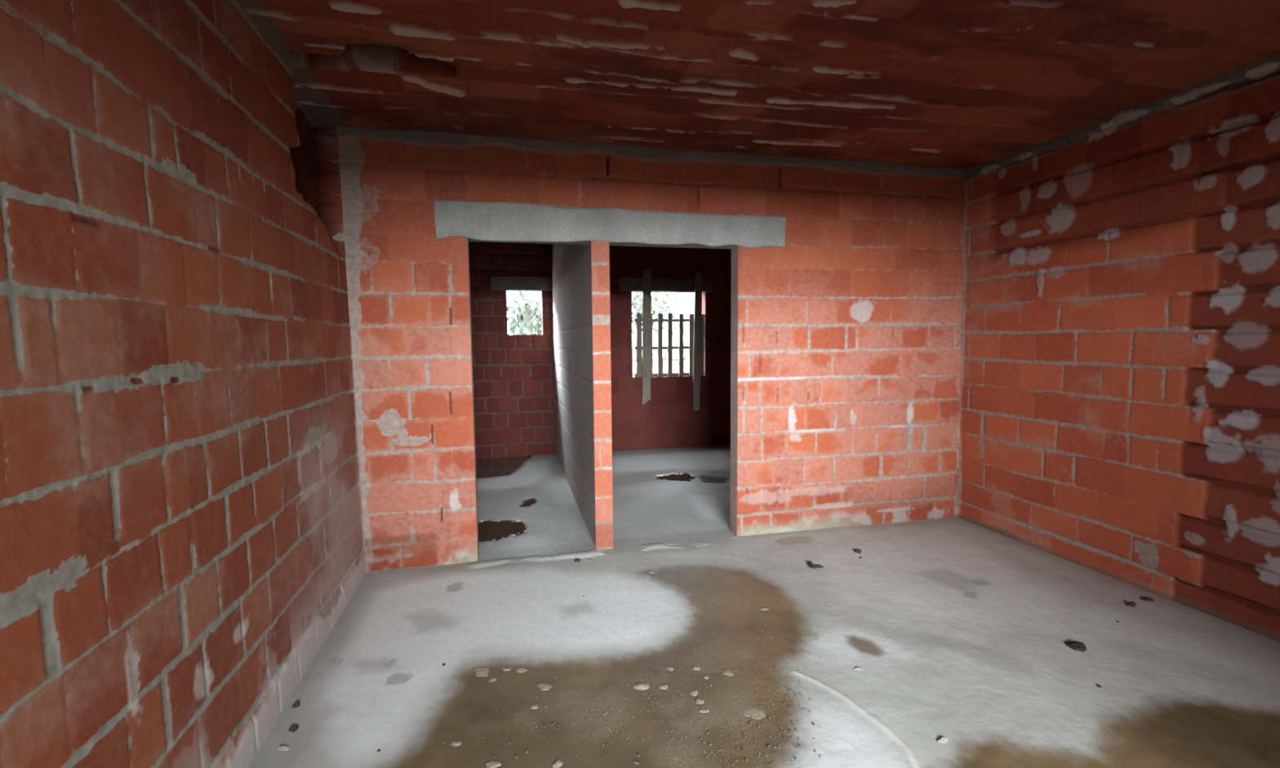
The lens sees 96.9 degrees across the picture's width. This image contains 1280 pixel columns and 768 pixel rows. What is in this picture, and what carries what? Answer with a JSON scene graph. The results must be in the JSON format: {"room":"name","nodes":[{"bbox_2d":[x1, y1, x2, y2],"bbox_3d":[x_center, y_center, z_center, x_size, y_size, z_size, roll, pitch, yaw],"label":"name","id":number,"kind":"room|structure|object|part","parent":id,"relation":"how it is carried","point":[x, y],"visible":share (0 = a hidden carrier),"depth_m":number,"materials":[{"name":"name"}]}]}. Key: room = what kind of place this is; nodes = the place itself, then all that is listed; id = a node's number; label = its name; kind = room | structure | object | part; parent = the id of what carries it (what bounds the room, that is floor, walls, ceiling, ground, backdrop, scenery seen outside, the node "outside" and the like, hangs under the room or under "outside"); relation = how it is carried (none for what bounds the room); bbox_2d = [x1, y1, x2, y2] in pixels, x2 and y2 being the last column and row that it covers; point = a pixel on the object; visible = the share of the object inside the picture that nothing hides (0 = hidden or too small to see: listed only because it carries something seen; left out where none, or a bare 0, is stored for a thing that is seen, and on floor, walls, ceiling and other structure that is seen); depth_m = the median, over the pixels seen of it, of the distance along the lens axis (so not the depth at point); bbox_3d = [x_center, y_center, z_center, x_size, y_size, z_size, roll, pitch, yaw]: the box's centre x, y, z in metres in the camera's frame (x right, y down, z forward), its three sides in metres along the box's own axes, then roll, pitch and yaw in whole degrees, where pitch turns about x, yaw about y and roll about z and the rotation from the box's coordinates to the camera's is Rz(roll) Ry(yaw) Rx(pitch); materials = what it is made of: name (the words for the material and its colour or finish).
{"room":"unfinished building room","nodes":[
{"label":"unfinished building room","id":0,"kind":"room"},
{"bbox_2d":[0,0,368,767],"bbox_3d":[-1.371,0.026,1.011,0.412,2.797,5.085,-2,5,-13],"label":"wall","id":1,"kind":"structure","parent":0,"point":[182,539],"depth_m":1.58,"materials":[{"name":"brick"}]},
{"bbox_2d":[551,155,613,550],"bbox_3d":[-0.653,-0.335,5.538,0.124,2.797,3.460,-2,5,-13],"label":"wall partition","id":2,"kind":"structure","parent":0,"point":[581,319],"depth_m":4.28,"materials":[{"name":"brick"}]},
{"bbox_2d":[468,241,731,458],"bbox_3d":[-0.348,-0.488,7.456,4.759,2.797,0.150,-2,5,-13],"label":"wall","id":3,"kind":"structure","parent":0,"point":[513,375],"depth_m":7.34,"materials":[{"name":"red brick"}]},
{"bbox_2d":[490,275,552,291],"bbox_3d":[-1.464,-1.258,7.118,0.782,0.180,0.165,-2,5,-13],"label":"lintel","id":4,"kind":"object","parent":3,"relation":"attached to","point":[508,283],"visible":0.88,"depth_m":7.04,"materials":[{"name":"concrete"}]},
{"bbox_2d":[641,270,651,404],"bbox_3d":[0.089,-0.602,7.432,0.147,1.760,0.024,-2,5,-13],"label":"wooden board","id":5,"kind":"object","parent":3,"relation":"attached to","point":[646,277],"visible":1,"depth_m":7.42,"materials":[{"name":"grey wood"}]},
{"bbox_2d":[618,276,712,293],"bbox_3d":[0.333,-1.313,7.535,1.276,0.190,0.166,-2,5,-13],"label":"lintel","id":6,"kind":"object","parent":3,"relation":"attached to","point":[680,285],"visible":0.92,"depth_m":7.46,"materials":[{"name":"concrete"}]},
{"bbox_2d":[634,312,704,377],"bbox_3d":[0.400,-0.523,7.595,0.966,0.850,0.044,-2,5,-13],"label":"window grille","id":7,"kind":"object","parent":3,"relation":"attached to","point":[638,348],"visible":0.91,"depth_m":7.58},
{"bbox_3d":[0.391,-0.124,7.634,0.945,0.048,0.022,-2,5,-13],"label":"rail","id":8,"kind":"part","parent":7,"relation":"part of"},
{"bbox_3d":[0.388,-0.486,7.606,0.945,0.044,0.022,-2,5,-13],"label":"rail","id":9,"kind":"part","parent":7,"relation":"part of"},
{"bbox_3d":[0.384,-0.850,7.577,0.945,0.041,0.022,-2,5,-13],"label":"rail","id":10,"kind":"part","parent":7,"relation":"part of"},
{"bbox_2d":[692,272,702,411],"bbox_3d":[0.767,-0.556,7.596,0.140,1.850,0.022,-2,5,-13],"label":"wooden board","id":11,"kind":"object","parent":3,"relation":"attached to","point":[698,276],"visible":1,"depth_m":7.58,"materials":[{"name":"grey wood"}]},
{"bbox_2d":[331,126,964,571],"bbox_3d":[0.278,-0.227,4.043,4.939,2.797,0.152,-2,5,-13],"label":"wall","id":12,"kind":"structure","parent":0,"point":[846,357],"depth_m":4.10,"materials":[{"name":"brick"}]},
{"bbox_2d":[434,200,786,248],"bbox_3d":[-0.131,-1.068,3.874,2.392,0.246,0.150,-2,5,-13],"label":"lintel","id":13,"kind":"object","parent":12,"relation":"attached to","point":[477,221],"visible":0.97,"depth_m":3.78,"materials":[{"name":"concrete"}]},
{"bbox_2d":[236,0,1279,169],"bbox_3d":[0.479,-1.609,3.147,5.039,0.185,8.830,-2,5,-13],"label":"ceiling","id":14,"kind":"structure","parent":0,"point":[944,84],"depth_m":2.69,"materials":[{"name":"brick"}]},
{"bbox_2d":[248,444,1279,767],"bbox_3d":[0.598,1.192,3.367,4.759,0.026,8.790,-2,5,-13],"label":"floor","id":15,"kind":"structure","parent":0,"point":[958,630],"depth_m":2.63,"materials":[{"name":"concrete"}]},
{"bbox_2d":[277,745,290,751],"bbox_3d":[-1.283,1.311,2.048,0.044,0.014,0.030,-1,5,-11],"label":"crumb","id":16,"kind":"object","parent":15,"relation":"on","point":[285,748],"visible":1,"depth_m":2.04,"materials":[{"name":"grey concrete"}]},
{"bbox_2d":[288,724,298,732],"bbox_3d":[-1.308,1.301,2.147,0.030,0.019,0.033,0,5,13],"label":"clod","id":17,"kind":"object","parent":15,"relation":"on","point":[293,728],"visible":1,"depth_m":2.14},
{"bbox_2d":[292,700,299,708],"bbox_3d":[-1.388,1.289,2.289,0.030,0.021,0.031,-2,5,-13],"label":"clod","id":18,"kind":"object","parent":15,"relation":"on","point":[296,704],"visible":1,"depth_m":2.28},
{"bbox_2d":[450,741,461,746],"bbox_3d":[-0.671,1.310,2.068,0.040,0.004,0.024,0,4,2],"label":"crumb","id":19,"kind":"object","parent":15,"relation":"on","point":[455,743],"visible":1,"depth_m":2.07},
{"bbox_2d":[475,666,489,676],"bbox_3d":[-0.700,1.276,2.512,0.064,0.004,0.073,-1,4,-6],"label":"crumb","id":20,"kind":"object","parent":15,"relation":"on","point":[480,672],"visible":1,"depth_m":2.51,"materials":[{"name":"beige concrete"}]},
{"bbox_2d":[488,677,496,682],"bbox_3d":[-0.639,1.280,2.458,0.035,0.004,0.029,-2,5,-23],"label":"crumb","id":21,"kind":"object","parent":15,"relation":"on","point":[492,679],"visible":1,"depth_m":2.46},
{"bbox_2d":[485,760,501,767],"bbox_3d":[-0.509,1.317,1.966,0.050,0.006,0.036,-3,5,-31],"label":"crumb","id":22,"kind":"object","parent":15,"relation":"on","point":[492,764],"visible":1,"depth_m":1.96,"materials":[{"name":"beige concrete"}]},
{"bbox_2d":[502,666,511,671],"bbox_3d":[-0.596,1.273,2.538,0.044,0.005,0.032,1,5,14],"label":"crumb","id":23,"kind":"object","parent":15,"relation":"on","point":[504,668],"visible":1,"depth_m":2.53,"materials":[{"name":"beige concrete"}]},
{"bbox_2d":[516,667,527,672],"bbox_3d":[-0.527,1.274,2.526,0.049,0.005,0.034,-1,4,0],"label":"crumb","id":24,"kind":"object","parent":15,"relation":"on","point":[521,669],"visible":1,"depth_m":2.52,"materials":[{"name":"beige concrete"}]},
{"bbox_2d":[530,704,538,709],"bbox_3d":[-0.422,1.293,2.273,0.030,0.004,0.024,-2,5,-23],"label":"crumb","id":25,"kind":"object","parent":15,"relation":"on","point":[535,706],"visible":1,"depth_m":2.27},
{"bbox_2d":[537,683,552,690],"bbox_3d":[-0.406,1.283,2.403,0.067,0.005,0.048,2,5,28],"label":"mortar slab","id":26,"kind":"object","parent":15,"relation":"on","point":[543,686],"visible":1,"depth_m":2.40,"materials":[{"name":"beige concrete"}]},
{"bbox_2d":[552,759,562,767],"bbox_3d":[-0.284,1.314,1.966,0.031,0.007,0.042,1,5,20],"label":"crumb","id":27,"kind":"object","parent":15,"relation":"on","point":[557,763],"visible":1,"depth_m":1.96,"materials":[{"name":"beige concrete"}]},
{"bbox_2d":[421,623,838,767],"bbox_3d":[0.011,1.279,2.321,1.848,0.011,1.203,-2,5,-13],"label":"gravel","id":28,"kind":"object","parent":15,"relation":"on","point":[721,665],"visible":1,"depth_m":2.17,"materials":[{"name":"brown gravel"}]},
{"bbox_2d":[632,682,649,690],"bbox_3d":[0.006,1.274,2.396,0.074,0.009,0.052,-1,4,-6],"label":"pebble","id":29,"kind":"object","parent":15,"relation":"on","point":[642,686],"visible":1,"depth_m":2.39,"materials":[{"name":"beige stone"}]},
{"bbox_2d":[646,570,655,573],"bbox_3d":[0.069,1.183,3.567,0.055,0.010,0.049,-1,5,-7],"label":"crumb","id":30,"kind":"object","parent":15,"relation":"on","point":[647,571],"visible":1,"depth_m":3.56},
{"bbox_2d":[658,684,668,689],"bbox_3d":[0.100,1.275,2.391,0.038,0.006,0.033,1,5,14],"label":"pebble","id":31,"kind":"object","parent":15,"relation":"on","point":[664,686],"visible":1,"depth_m":2.39,"materials":[{"name":"beige stone"}]},
{"bbox_2d":[666,666,673,671],"bbox_3d":[0.135,1.264,2.522,0.032,0.005,0.026,3,6,39],"label":"crumb","id":32,"kind":"object","parent":15,"relation":"on","point":[670,668],"visible":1,"depth_m":2.52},
{"bbox_2d":[689,690,697,696],"bbox_3d":[0.223,1.276,2.346,0.037,0.006,0.033,-3,5,-26],"label":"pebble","id":33,"kind":"object","parent":15,"relation":"on","point":[693,693],"visible":1,"depth_m":2.34,"materials":[{"name":"beige stone"}]},
{"bbox_2d":[691,666,700,670],"bbox_3d":[0.248,1.262,2.520,0.040,0.007,0.032,1,5,14],"label":"crumb","id":34,"kind":"object","parent":15,"relation":"on","point":[695,668],"visible":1,"depth_m":2.52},
{"bbox_2d":[695,697,704,704],"bbox_3d":[0.244,1.281,2.294,0.036,0.005,0.035,1,5,13],"label":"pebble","id":35,"kind":"object","parent":15,"relation":"on","point":[698,700],"visible":1,"depth_m":2.29,"materials":[{"name":"beige stone"}]},
{"bbox_2d":[699,708,709,712],"bbox_3d":[0.253,1.285,2.235,0.044,0.005,0.026,-2,5,-15],"label":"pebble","id":36,"kind":"object","parent":15,"relation":"on","point":[703,710],"visible":1,"depth_m":2.23,"materials":[{"name":"beige stone"}]},
{"bbox_2d":[723,670,733,676],"bbox_3d":[0.388,1.264,2.482,0.051,0.004,0.038,2,5,26],"label":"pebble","id":37,"kind":"object","parent":15,"relation":"on","point":[727,673],"visible":1,"depth_m":2.48,"materials":[{"name":"beige stone"}]},
{"bbox_2d":[743,707,765,719],"bbox_3d":[0.449,1.287,2.218,0.084,0.004,0.064,1,5,14],"label":"mortar slab","id":38,"kind":"object","parent":15,"relation":"on","point":[753,713],"visible":1,"depth_m":2.21,"materials":[{"name":"beige concrete"}]},
{"bbox_2d":[760,607,768,610],"bbox_3d":[0.673,1.215,3.068,0.048,0.007,0.038,-1,4,0],"label":"crumb","id":39,"kind":"object","parent":15,"relation":"on","point":[761,608],"visible":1,"depth_m":3.06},
{"bbox_2d":[808,560,823,568],"bbox_3d":[1.116,1.160,3.635,0.075,0.019,0.097,-2,5,-13],"label":"clod","id":40,"kind":"object","parent":15,"relation":"on","point":[811,564],"visible":1,"depth_m":3.61,"materials":[{"name":"stone"}]},
{"bbox_2d":[853,548,861,553],"bbox_3d":[1.489,1.137,3.877,0.048,0.028,0.055,-1,4,0],"label":"clod","id":41,"kind":"object","parent":15,"relation":"on","point":[856,550],"visible":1,"depth_m":3.86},
{"bbox_2d":[853,666,862,671],"bbox_3d":[0.962,1.257,2.502,0.046,0.010,0.031,1,5,17],"label":"crumb","id":42,"kind":"object","parent":15,"relation":"on","point":[856,668],"visible":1,"depth_m":2.50,"materials":[{"name":"white concrete"}]},
{"bbox_2d":[936,737,947,742],"bbox_3d":[1.095,1.286,2.052,0.044,0.016,0.025,-3,5,-28],"label":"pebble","id":43,"kind":"object","parent":15,"relation":"on","point":[943,740],"visible":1,"depth_m":2.05,"materials":[{"name":"white stone"}]},
{"bbox_2d":[1066,640,1086,652],"bbox_3d":[2.057,1.229,2.657,0.076,0.016,0.072,-2,5,-13],"label":"clod","id":44,"kind":"object","parent":15,"relation":"on","point":[1077,646],"visible":1,"depth_m":2.66,"materials":[{"name":"stone"}]},
{"bbox_2d":[1125,601,1136,607],"bbox_3d":[2.662,1.190,3.073,0.053,0.027,0.037,-1,4,-2],"label":"clod","id":45,"kind":"object","parent":15,"relation":"on","point":[1131,603],"visible":1,"depth_m":3.06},
{"bbox_2d":[1139,596,1154,601],"bbox_3d":[2.802,1.188,3.139,0.070,0.016,0.042,1,5,15],"label":"clod","id":46,"kind":"object","parent":15,"relation":"on","point":[1144,598],"visible":1,"depth_m":3.13,"materials":[{"name":"brown soil"}]},
{"bbox_2d":[955,53,1279,642],"bbox_3d":[3.223,-0.102,2.085,0.258,2.797,5.095,-2,5,-13],"label":"wall","id":47,"kind":"structure","parent":0,"point":[1119,394],"depth_m":3.25,"materials":[{"name":"brick"}]},
{"label":"outside","id":48,"kind":"structure","parent":0,"visible":0},
{"bbox_3d":[-1.124,1.226,4.979,80.000,0.059,90.000,-2,5,-13],"label":"ground","id":49,"kind":"structure","parent":48,"visible":0},
{"bbox_2d":[506,291,542,334],"bbox_3d":[-2.519,-0.723,12.737,1.552,2.715,1.355,-2,5,-13],"label":"tree","id":50,"kind":"object","parent":49,"relation":"on","point":[526,313],"visible":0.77,"depth_m":12.49,"materials":[{"name":"green plant"}]},
{"bbox_2d":[631,292,688,345],"bbox_3d":[-0.074,-1.339,15.439,2.825,3.476,2.433,1,5,18],"label":"tree","id":51,"kind":"object","parent":49,"relation":"on","point":[638,295],"visible":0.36,"depth_m":15.18,"materials":[{"name":"green plant"}]},
{"bbox_2d":[632,348,688,377],"bbox_3d":[0.911,-0.104,12.770,3.725,1.399,0.402,-2,5,-13],"label":"stone wall","id":52,"kind":"structure","parent":49,"relation":"on","point":[675,352],"depth_m":12.51,"materials":[{"name":"concrete"}]}
]}

